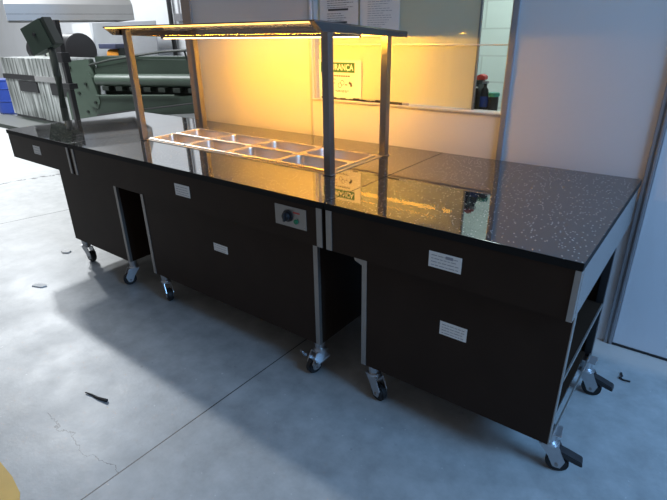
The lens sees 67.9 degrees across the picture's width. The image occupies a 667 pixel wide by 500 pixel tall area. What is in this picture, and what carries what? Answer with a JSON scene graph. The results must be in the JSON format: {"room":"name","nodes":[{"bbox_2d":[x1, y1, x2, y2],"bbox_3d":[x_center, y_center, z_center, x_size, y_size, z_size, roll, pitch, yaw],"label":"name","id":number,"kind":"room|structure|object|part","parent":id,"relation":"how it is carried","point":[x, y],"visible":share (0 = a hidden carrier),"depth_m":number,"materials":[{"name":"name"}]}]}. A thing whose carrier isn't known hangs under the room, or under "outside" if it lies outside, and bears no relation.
{"room":"factory workshop","nodes":[
{"label":"factory workshop","id":0,"kind":"room"},
{"bbox_2d":[3,0,134,22],"bbox_3d":[-4.204,-5.206,7.129,1.688,3.480,1.500,-15,27,-28],"label":"exhaust hood","id":1,"kind":"object","parent":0,"point":[16,11],"visible":1,"depth_m":7.20,"materials":[{"name":"metal"}]},
{"bbox_2d":[0,0,186,77],"bbox_3d":[-6.336,-6.504,11.890,22.000,5.500,0.100,16,29,34],"label":"wall","id":2,"kind":"structure","parent":0,"point":[13,42],"depth_m":10.81,"materials":[{"name":"white paint"}]},
{"bbox_2d":[174,0,182,20],"bbox_3d":[-3.085,-4.785,9.812,0.200,0.460,0.100,16,29,34],"label":"junction box","id":3,"kind":"object","parent":2,"relation":"attached to","point":[177,17],"visible":0.82,"depth_m":9.80,"materials":[{"name":"grey metal"}]},
{"bbox_2d":[0,113,666,499],"bbox_3d":[-6.511,-1.486,7.488,33.000,0.100,13.000,16,29,34],"label":"floor","id":4,"kind":"structure","parent":0,"point":[209,398],"depth_m":2.18,"materials":[{"name":"grey concrete"}]},
{"bbox_2d":[0,78,16,114],"bbox_3d":[-6.868,-3.331,10.676,0.780,0.700,0.780,16,29,34],"label":"drum","id":5,"kind":"object","parent":4,"relation":"on","point":[6,106],"visible":0.17,"depth_m":10.36,"materials":[{"name":"blue plastic"}]},
{"bbox_2d":[0,462,19,499],"bbox_3d":[-1.380,0.891,1.805,0.530,0.002,0.330,16,29,34],"label":"floor marking","id":6,"kind":"object","parent":4,"relation":"on","point":[9,490],"depth_m":1.83,"materials":[{"name":"yellow paint"}]},
{"bbox_2d":[0,56,48,121],"bbox_3d":[-5.859,-3.226,9.857,1.490,1.140,0.630,16,29,34],"label":"base cabinet","id":7,"kind":"object","parent":4,"relation":"on","point":[19,72],"visible":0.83,"depth_m":9.64,"materials":[{"name":"metal"}]},
{"bbox_2d":[18,80,39,92],"bbox_3d":[-5.822,-3.127,9.478,0.764,0.194,0.040,16,29,34],"label":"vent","id":8,"kind":"object","parent":7,"relation":"attached to","point":[26,86],"depth_m":9.45,"materials":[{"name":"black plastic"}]},
{"bbox_2d":[0,114,52,128],"bbox_3d":[-5.628,-2.296,9.073,3.050,0.070,0.600,16,29,34],"label":"steel plate","id":9,"kind":"object","parent":4,"relation":"on","point":[8,121],"visible":0.37,"depth_m":9.16,"materials":[{"name":"silver metal"}]},
{"bbox_2d":[32,283,46,287],"bbox_3d":[-1.953,0.235,3.299,0.099,0.006,0.046,6,25,16],"label":"chip","id":10,"kind":"object","parent":4,"relation":"on","point":[39,285],"visible":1,"depth_m":3.29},
{"bbox_2d":[20,17,69,120],"bbox_3d":[-3.483,-1.971,6.215,0.509,1.725,0.312,16,29,34],"label":"control box","id":11,"kind":"object","parent":4,"relation":"on","point":[42,36],"visible":0.7,"depth_m":5.93,"materials":[{"name":"green paint"}]},
{"bbox_3d":[-3.361,-1.791,6.192,0.189,1.377,0.132,16,29,34],"label":"arm","id":12,"kind":"part","parent":11,"relation":"part of"},
{"bbox_2d":[26,33,96,57],"bbox_3d":[-5.842,-3.853,10.753,1.900,1.560,0.640,16,29,34],"label":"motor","id":13,"kind":"object","parent":4,"relation":"on","point":[76,44],"visible":0.22,"depth_m":10.00,"materials":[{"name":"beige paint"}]},
{"bbox_2d":[52,20,79,119],"bbox_3d":[-3.549,-2.177,6.707,0.260,1.705,0.240,16,29,34],"label":"column","id":14,"kind":"structure","parent":4,"relation":"on","point":[63,57],"depth_m":6.59,"materials":[{"name":"black metal"}]},
{"bbox_2d":[61,249,70,252],"bbox_3d":[-2.059,0.012,3.804,0.088,0.010,0.053,9,26,20],"label":"chip","id":15,"kind":"object","parent":4,"relation":"on","point":[65,250],"visible":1,"depth_m":3.79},
{"bbox_2d":[32,57,104,122],"bbox_3d":[-4.800,-2.893,9.053,1.210,1.150,0.630,16,29,34],"label":"base cabinet","id":16,"kind":"object","parent":4,"relation":"on","point":[43,68],"visible":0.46,"depth_m":8.92,"materials":[{"name":"metal"}]},
{"bbox_2d":[50,84,67,96],"bbox_3d":[-4.803,-2.806,8.701,0.619,0.196,0.040,16,29,34],"label":"vent","id":17,"kind":"object","parent":16,"relation":"attached to","point":[53,87],"depth_m":8.77,"materials":[{"name":"black plastic"}]},
{"bbox_2d":[72,23,104,90],"bbox_3d":[-5.569,-4.220,11.328,1.120,1.756,0.166,16,29,34],"label":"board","id":18,"kind":"object","parent":4,"relation":"on","point":[84,28],"visible":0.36,"depth_m":11.10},
{"bbox_2d":[85,392,107,401],"bbox_3d":[-1.091,0.673,2.272,0.138,0.016,0.016,10,26,22],"label":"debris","id":19,"kind":"object","parent":4,"relation":"on","point":[93,395],"visible":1,"depth_m":2.26,"materials":[{"name":"black wood"}]},
{"bbox_2d":[6,111,198,284],"bbox_3d":[-1.541,-0.490,3.818,1.342,0.900,1.067,16,29,34],"label":"serving counter","id":20,"kind":"object","parent":4,"relation":"on","point":[109,218],"depth_m":3.33,"materials":[{"name":"black stone"}]},
{"bbox_2d":[6,111,198,147],"bbox_3d":[-1.718,-0.940,3.763,0.912,0.028,1.064,16,29,34],"label":"countertop","id":21,"kind":"structure","parent":20,"relation":"on","point":[62,133],"depth_m":3.65,"materials":[{"name":"black stone"}]},
{"bbox_2d":[98,43,125,55],"bbox_3d":[-4.220,-3.373,9.854,0.610,1.360,0.350,16,29,34],"label":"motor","id":22,"kind":"object","parent":4,"relation":"on","point":[115,49],"visible":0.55,"depth_m":9.47,"materials":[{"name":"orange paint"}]},
{"bbox_2d":[92,21,158,93],"bbox_3d":[-4.436,-3.924,10.621,2.350,1.756,0.161,16,29,34],"label":"sheet","id":23,"kind":"object","parent":4,"relation":"on","point":[141,44],"visible":0.36,"depth_m":10.31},
{"bbox_2d":[67,49,193,119],"bbox_3d":[-2.404,-2.210,7.199,3.481,1.331,0.592,8,25,20],"label":"machine","id":24,"kind":"object","parent":4,"relation":"on","point":[164,81],"visible":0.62,"depth_m":7.08,"materials":[{"name":"green paint"}]},
{"bbox_3d":[-3.784,-2.279,7.569,0.639,1.200,0.100,8,25,20],"label":"frame","id":25,"kind":"part","parent":24,"relation":"part of","materials":[{"name":"green metal"}]},
{"bbox_3d":[-3.567,-2.361,7.353,0.249,0.514,0.050,8,25,20],"label":"plate","id":26,"kind":"part","parent":24,"relation":"part of","materials":[{"name":"green metal"}]},
{"bbox_3d":[-2.840,-2.203,7.064,1.401,0.064,0.024,8,25,20],"label":"rod","id":27,"kind":"part","parent":24,"relation":"part of","materials":[{"name":"metal"}]},
{"bbox_3d":[-2.497,-2.638,6.805,2.304,0.227,0.032,8,25,20],"label":"guard rail","id":28,"kind":"part","parent":24,"relation":"part of","materials":[{"name":"metal"}]},
{"bbox_3d":[-2.677,-2.011,7.070,1.853,0.264,0.024,8,25,20],"label":"rod","id":29,"kind":"part","parent":24,"relation":"part of","materials":[{"name":"green metal"}]},
{"bbox_3d":[-2.111,-2.209,7.001,2.800,0.480,0.040,8,25,20],"label":"shadow plate","id":30,"kind":"part","parent":24,"relation":"part of","materials":[{"name":"black metal"}]},
{"bbox_2d":[166,0,177,55],"bbox_3d":[-3.278,-5.071,9.775,0.086,4.500,0.090,16,29,34],"label":"conduit pipe","id":31,"kind":"object","parent":4,"relation":"on","point":[168,2],"visible":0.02,"depth_m":9.93,"materials":[{"name":"black plastic"}]},
{"bbox_2d":[67,121,442,372],"bbox_3d":[-0.539,-0.189,3.097,2.054,0.903,1.094,16,29,34],"label":"serving counter","id":32,"kind":"object","parent":4,"relation":"on","point":[246,234],"depth_m":2.47,"materials":[{"name":"black wood"}]},
{"bbox_2d":[150,133,208,144],"bbox_3d":[-0.984,-0.664,3.194,0.369,0.116,0.202,16,29,34],"label":"pan","id":33,"kind":"object","parent":32,"relation":"in","point":[183,139],"visible":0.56,"depth_m":3.26,"materials":[{"name":"metal"}]},
{"bbox_2d":[177,128,233,138],"bbox_3d":[-0.861,-0.731,3.341,0.369,0.116,0.202,16,29,34],"label":"pan","id":34,"kind":"object","parent":32,"relation":"in","point":[199,132],"visible":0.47,"depth_m":3.41,"materials":[{"name":"metal"}]},
{"bbox_2d":[186,139,250,152],"bbox_3d":[-0.689,-0.577,2.986,0.369,0.116,0.202,16,29,34],"label":"pan","id":35,"kind":"object","parent":32,"relation":"in","point":[210,144],"visible":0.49,"depth_m":3.05,"materials":[{"name":"metal"}]},
{"bbox_2d":[213,134,273,145],"bbox_3d":[-0.566,-0.644,3.134,0.369,0.116,0.202,16,29,34],"label":"pan","id":36,"kind":"object","parent":32,"relation":"in","point":[236,138],"visible":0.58,"depth_m":3.20,"materials":[{"name":"metal"}]},
{"bbox_2d":[67,121,442,208],"bbox_3d":[-0.536,-0.591,2.932,2.054,0.028,1.064,16,29,34],"label":"countertop","id":37,"kind":"structure","parent":32,"relation":"on","point":[300,186],"depth_m":2.58,"materials":[{"name":"black stone"}]},
{"bbox_2d":[103,19,407,175],"bbox_3d":[-0.471,-0.924,2.819,1.580,0.664,0.750,16,29,34],"label":"heat lamp canopy","id":38,"kind":"object","parent":32,"relation":"on","point":[325,30],"visible":0.98,"depth_m":2.53,"materials":[{"name":"metal"}]},
{"bbox_3d":[-1.221,-1.007,3.054,0.038,0.649,0.038,16,29,34],"label":"post","id":39,"kind":"part","parent":38,"relation":"part of","materials":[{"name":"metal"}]},
{"bbox_3d":[-0.930,-1.151,3.407,0.038,0.616,0.038,16,29,34],"label":"post","id":40,"kind":"part","parent":38,"relation":"part of","materials":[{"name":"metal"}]},
{"bbox_3d":[-0.024,-0.654,2.211,0.038,0.649,0.038,16,29,34],"label":"post","id":41,"kind":"part","parent":38,"relation":"part of","materials":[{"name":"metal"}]},
{"bbox_3d":[0.267,-0.798,2.564,0.038,0.616,0.038,16,29,34],"label":"post","id":42,"kind":"part","parent":38,"relation":"part of","materials":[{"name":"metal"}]},
{"bbox_2d":[227,146,297,161],"bbox_3d":[-0.394,-0.490,2.779,0.369,0.116,0.202,16,29,34],"label":"pan","id":43,"kind":"object","parent":32,"relation":"in","point":[268,154],"visible":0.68,"depth_m":2.83,"materials":[{"name":"metal"}]},
{"bbox_3d":[-0.203,-0.142,2.103,0.054,0.054,0.032,16,29,34],"label":"control knob","id":44,"kind":"part","parent":32,"relation":"part of","materials":[{"name":"black plastic"}]},
{"bbox_2d":[254,140,320,153],"bbox_3d":[-0.271,-0.557,2.926,0.369,0.116,0.202,16,29,34],"label":"pan","id":45,"kind":"object","parent":32,"relation":"in","point":[299,148],"visible":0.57,"depth_m":2.99,"materials":[{"name":"metal"}]},
{"bbox_3d":[-0.183,-0.142,2.109,0.177,0.092,0.002,16,29,34],"label":"control plate","id":46,"kind":"part","parent":32,"relation":"part of","materials":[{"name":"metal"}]},
{"bbox_2d":[275,154,353,170],"bbox_3d":[-0.099,-0.403,2.571,0.369,0.116,0.202,16,29,34],"label":"pan","id":47,"kind":"object","parent":32,"relation":"in","point":[302,160],"visible":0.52,"depth_m":2.64,"materials":[{"name":"metal"}]},
{"bbox_2d":[301,147,375,162],"bbox_3d":[0.024,-0.470,2.719,0.369,0.116,0.202,16,29,34],"label":"pan","id":48,"kind":"object","parent":32,"relation":"in","point":[344,155],"visible":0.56,"depth_m":2.75,"materials":[{"name":"metal"}]},
{"bbox_2d":[324,153,641,470],"bbox_3d":[0.718,0.175,2.231,1.078,0.900,1.064,16,29,34],"label":"serving counter","id":49,"kind":"object","parent":4,"relation":"on","point":[485,281],"depth_m":1.83,"materials":[{"name":"black wood"}]},
{"bbox_2d":[431,254,457,271],"bbox_3d":[0.386,0.042,1.716,0.103,0.044,0.001,16,29,34],"label":"print","id":50,"kind":"object","parent":49,"relation":"attached to","point":[440,262],"depth_m":1.72,"materials":[{"name":"grey paper"}]},
{"bbox_2d":[442,324,463,339],"bbox_3d":[0.441,0.303,1.833,0.089,0.038,0.001,16,29,34],"label":"print","id":51,"kind":"object","parent":49,"relation":"attached to","point":[450,331],"depth_m":1.83,"materials":[{"name":"grey paper"}]},
{"bbox_2d":[324,153,641,271],"bbox_3d":[0.665,-0.237,2.087,0.962,0.028,1.064,16,29,34],"label":"countertop","id":52,"kind":"structure","parent":49,"relation":"on","point":[550,215],"depth_m":1.92,"materials":[{"name":"black stone"}]},
{"bbox_2d":[565,299,600,371],"bbox_3d":[0.645,0.245,2.096,0.773,0.015,0.625,16,29,34],"label":"shelf","id":53,"kind":"object","parent":49,"relation":"attached to","point":[590,309],"depth_m":1.95,"materials":[{"name":"black laminate"}]},
{"bbox_3d":[1.136,0.231,2.118,0.028,0.522,0.031,16,29,34],"label":"post","id":54,"kind":"part","parent":49,"relation":"part of","materials":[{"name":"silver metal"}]},
{"bbox_3d":[1.042,-0.031,1.855,0.004,0.172,0.990,16,29,34],"label":"plate","id":55,"kind":"part","parent":49,"relation":"part of","materials":[{"name":"metal"}]},
{"bbox_2d":[619,372,629,381],"bbox_3d":[1.367,0.602,2.342,0.038,0.010,0.072,-2,24,-3],"label":"scrap","id":56,"kind":"object","parent":4,"relation":"on","point":[621,376],"visible":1,"depth_m":2.33,"materials":[{"name":"black plastic"}]},
{"bbox_2d":[190,0,666,340],"bbox_3d":[1.241,-0.779,2.265,5.700,2.600,0.080,16,29,34],"label":"wall","id":57,"kind":"structure","parent":0,"point":[589,79],"depth_m":2.45,"materials":[{"name":"white paint"}]},
{"bbox_2d":[180,0,198,119],"bbox_3d":[-1.067,-1.459,3.889,0.105,2.600,0.104,16,29,34],"label":"trim","id":58,"kind":"structure","parent":57,"relation":"attached to","point":[185,4],"depth_m":3.82,"materials":[{"name":"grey metal"}]},
{"bbox_2d":[307,0,313,134],"bbox_3d":[-0.149,-1.167,3.195,0.018,2.600,0.004,16,29,34],"label":"trim","id":59,"kind":"structure","parent":57,"relation":"attached to","point":[308,1],"depth_m":3.20,"materials":[{"name":"metal"}]},
{"bbox_2d":[312,98,500,115],"bbox_3d":[0.368,-0.848,2.917,1.265,0.010,0.030,16,29,34],"label":"trim","id":60,"kind":"structure","parent":57,"relation":"attached to","point":[435,109],"depth_m":2.81,"materials":[{"name":"metal"}]},
{"bbox_2d":[390,102,408,105],"bbox_3d":[0.384,-0.860,2.908,0.130,0.017,0.017,16,29,34],"label":"marker pen","id":61,"kind":"object","parent":60,"relation":"on","point":[394,103],"visible":0.79,"depth_m":2.90,"materials":[{"name":"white plastic"}]},
{"bbox_2d":[311,0,513,112],"bbox_3d":[0.387,-1.383,2.712,1.260,1.130,0.070,16,29,34],"label":"window","id":62,"kind":"structure","parent":57,"relation":"in","point":[436,64],"depth_m":2.75,"materials":[{"name":"clear glass"}]},
{"bbox_2d":[320,0,357,24],"bbox_3d":[0.029,-1.545,2.936,0.287,0.405,0.001,16,29,34],"label":"notice","id":63,"kind":"object","parent":62,"relation":"attached to","point":[341,11],"visible":0.98,"depth_m":2.98,"materials":[{"name":"white paper"}]},
{"bbox_2d":[327,0,352,22],"bbox_3d":[0.037,-1.540,2.931,0.193,0.361,0.001,16,29,34],"label":"print","id":64,"kind":"object","parent":63,"relation":"attached to","point":[341,11],"depth_m":2.98},
{"bbox_2d":[318,59,360,98],"bbox_3d":[0.036,-1.081,3.142,0.338,0.235,0.002,16,29,34],"label":"safety sign","id":65,"kind":"object","parent":62,"relation":"attached to","point":[347,73],"visible":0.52,"depth_m":3.11,"materials":[{"name":"white paper"}]},
{"bbox_2d":[334,75,351,91],"bbox_3d":[0.025,-1.062,3.160,0.232,0.101,0.001,16,29,34],"label":"print","id":66,"kind":"object","parent":65,"relation":"attached to","point":[342,83],"depth_m":3.13},
{"bbox_2d":[334,97,379,102],"bbox_3d":[0.126,-0.946,3.113,0.501,0.016,0.016,16,29,34],"label":"strip","id":67,"kind":"object","parent":62,"relation":"attached to","point":[353,99],"visible":0.66,"depth_m":3.09,"materials":[{"name":"black plastic"}]},
{"bbox_2d":[360,0,399,29],"bbox_3d":[0.260,-1.448,2.787,0.267,0.430,0.001,16,29,34],"label":"notice","id":68,"kind":"object","parent":62,"relation":"attached to","point":[385,14],"visible":0.91,"depth_m":2.83,"materials":[{"name":"white paper"}]},
{"bbox_2d":[367,0,391,24],"bbox_3d":[0.267,-1.444,2.782,0.179,0.375,0.001,16,29,34],"label":"print","id":69,"kind":"object","parent":68,"relation":"attached to","point":[379,12],"depth_m":2.83,"materials":[{"name":"grey paper"}]},
{"bbox_3d":[0.390,-1.163,2.803,1.225,0.007,0.011,16,29,34],"label":"glass rail","id":70,"kind":"part","parent":62,"relation":"part of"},
{"bbox_2d":[495,0,520,159],"bbox_3d":[0.873,-0.863,2.470,0.030,2.600,0.014,16,29,34],"label":"trim","id":71,"kind":"structure","parent":57,"relation":"attached to","point":[517,3],"depth_m":2.47,"materials":[{"name":"grey metal"}]},
{"bbox_2d":[603,83,666,343],"bbox_3d":[1.425,-0.517,2.162,0.038,2.200,0.020,16,29,34],"label":"trim","id":72,"kind":"structure","parent":57,"relation":"attached to","point":[661,124],"depth_m":2.32,"materials":[{"name":"grey metal"}]},
{"bbox_2d":[612,128,666,360],"bbox_3d":[1.807,-0.361,1.917,0.914,2.098,0.014,16,29,34],"label":"door","id":73,"kind":"structure","parent":57,"relation":"in","point":[641,327],"depth_m":2.39,"materials":[{"name":"white plastic"}]},
{"bbox_3d":[0.461,-0.867,3.024,1.230,0.020,0.130,16,29,34],"label":"trim","id":74,"kind":"structure","parent":57,"relation":"attached to","visible":0},
{"bbox_2d":[474,74,487,108],"bbox_3d":[0.791,-0.866,2.735,0.092,0.202,0.094,16,29,34],"label":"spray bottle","id":75,"kind":"object","parent":74,"relation":"on","point":[479,85],"depth_m":2.69,"materials":[{"name":"black plastic"}]},
{"bbox_3d":[0.781,-0.923,2.716,0.071,0.023,0.094,16,29,34],"label":"lid","id":76,"kind":"part","parent":75,"relation":"part of","materials":[{"name":"plastic"}]},
{"bbox_3d":[0.802,-0.941,2.691,0.059,0.029,0.050,16,29,34],"label":"cap","id":77,"kind":"part","parent":75,"relation":"part of","materials":[{"name":"red plastic"}]},
{"bbox_2d":[479,81,488,109],"bbox_3d":[0.824,-0.836,2.707,0.047,0.169,0.047,16,29,34],"label":"spray bottle","id":78,"kind":"object","parent":74,"relation":"on","point":[483,101],"visible":0.83,"depth_m":2.69,"materials":[{"name":"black plastic"}]},
{"bbox_2d":[487,92,499,110],"bbox_3d":[0.869,-0.800,2.699,0.062,0.110,0.062,16,29,34],"label":"storage jar","id":79,"kind":"object","parent":74,"relation":"on","point":[493,98],"visible":0.77,"depth_m":2.68,"materials":[{"name":"black plastic"}]},
{"bbox_3d":[0.869,-0.842,2.680,0.062,0.020,0.062,16,29,34],"label":"lid","id":80,"kind":"part","parent":79,"relation":"part of","materials":[{"name":"teal plastic"}]},
{"bbox_2d":[477,0,513,110],"bbox_3d":[1.583,-1.366,3.577,4.100,2.600,0.080,16,29,34],"label":"wall","id":81,"kind":"structure","parent":0,"point":[497,14],"depth_m":3.74,"materials":[{"name":"white paint"}]}
]}

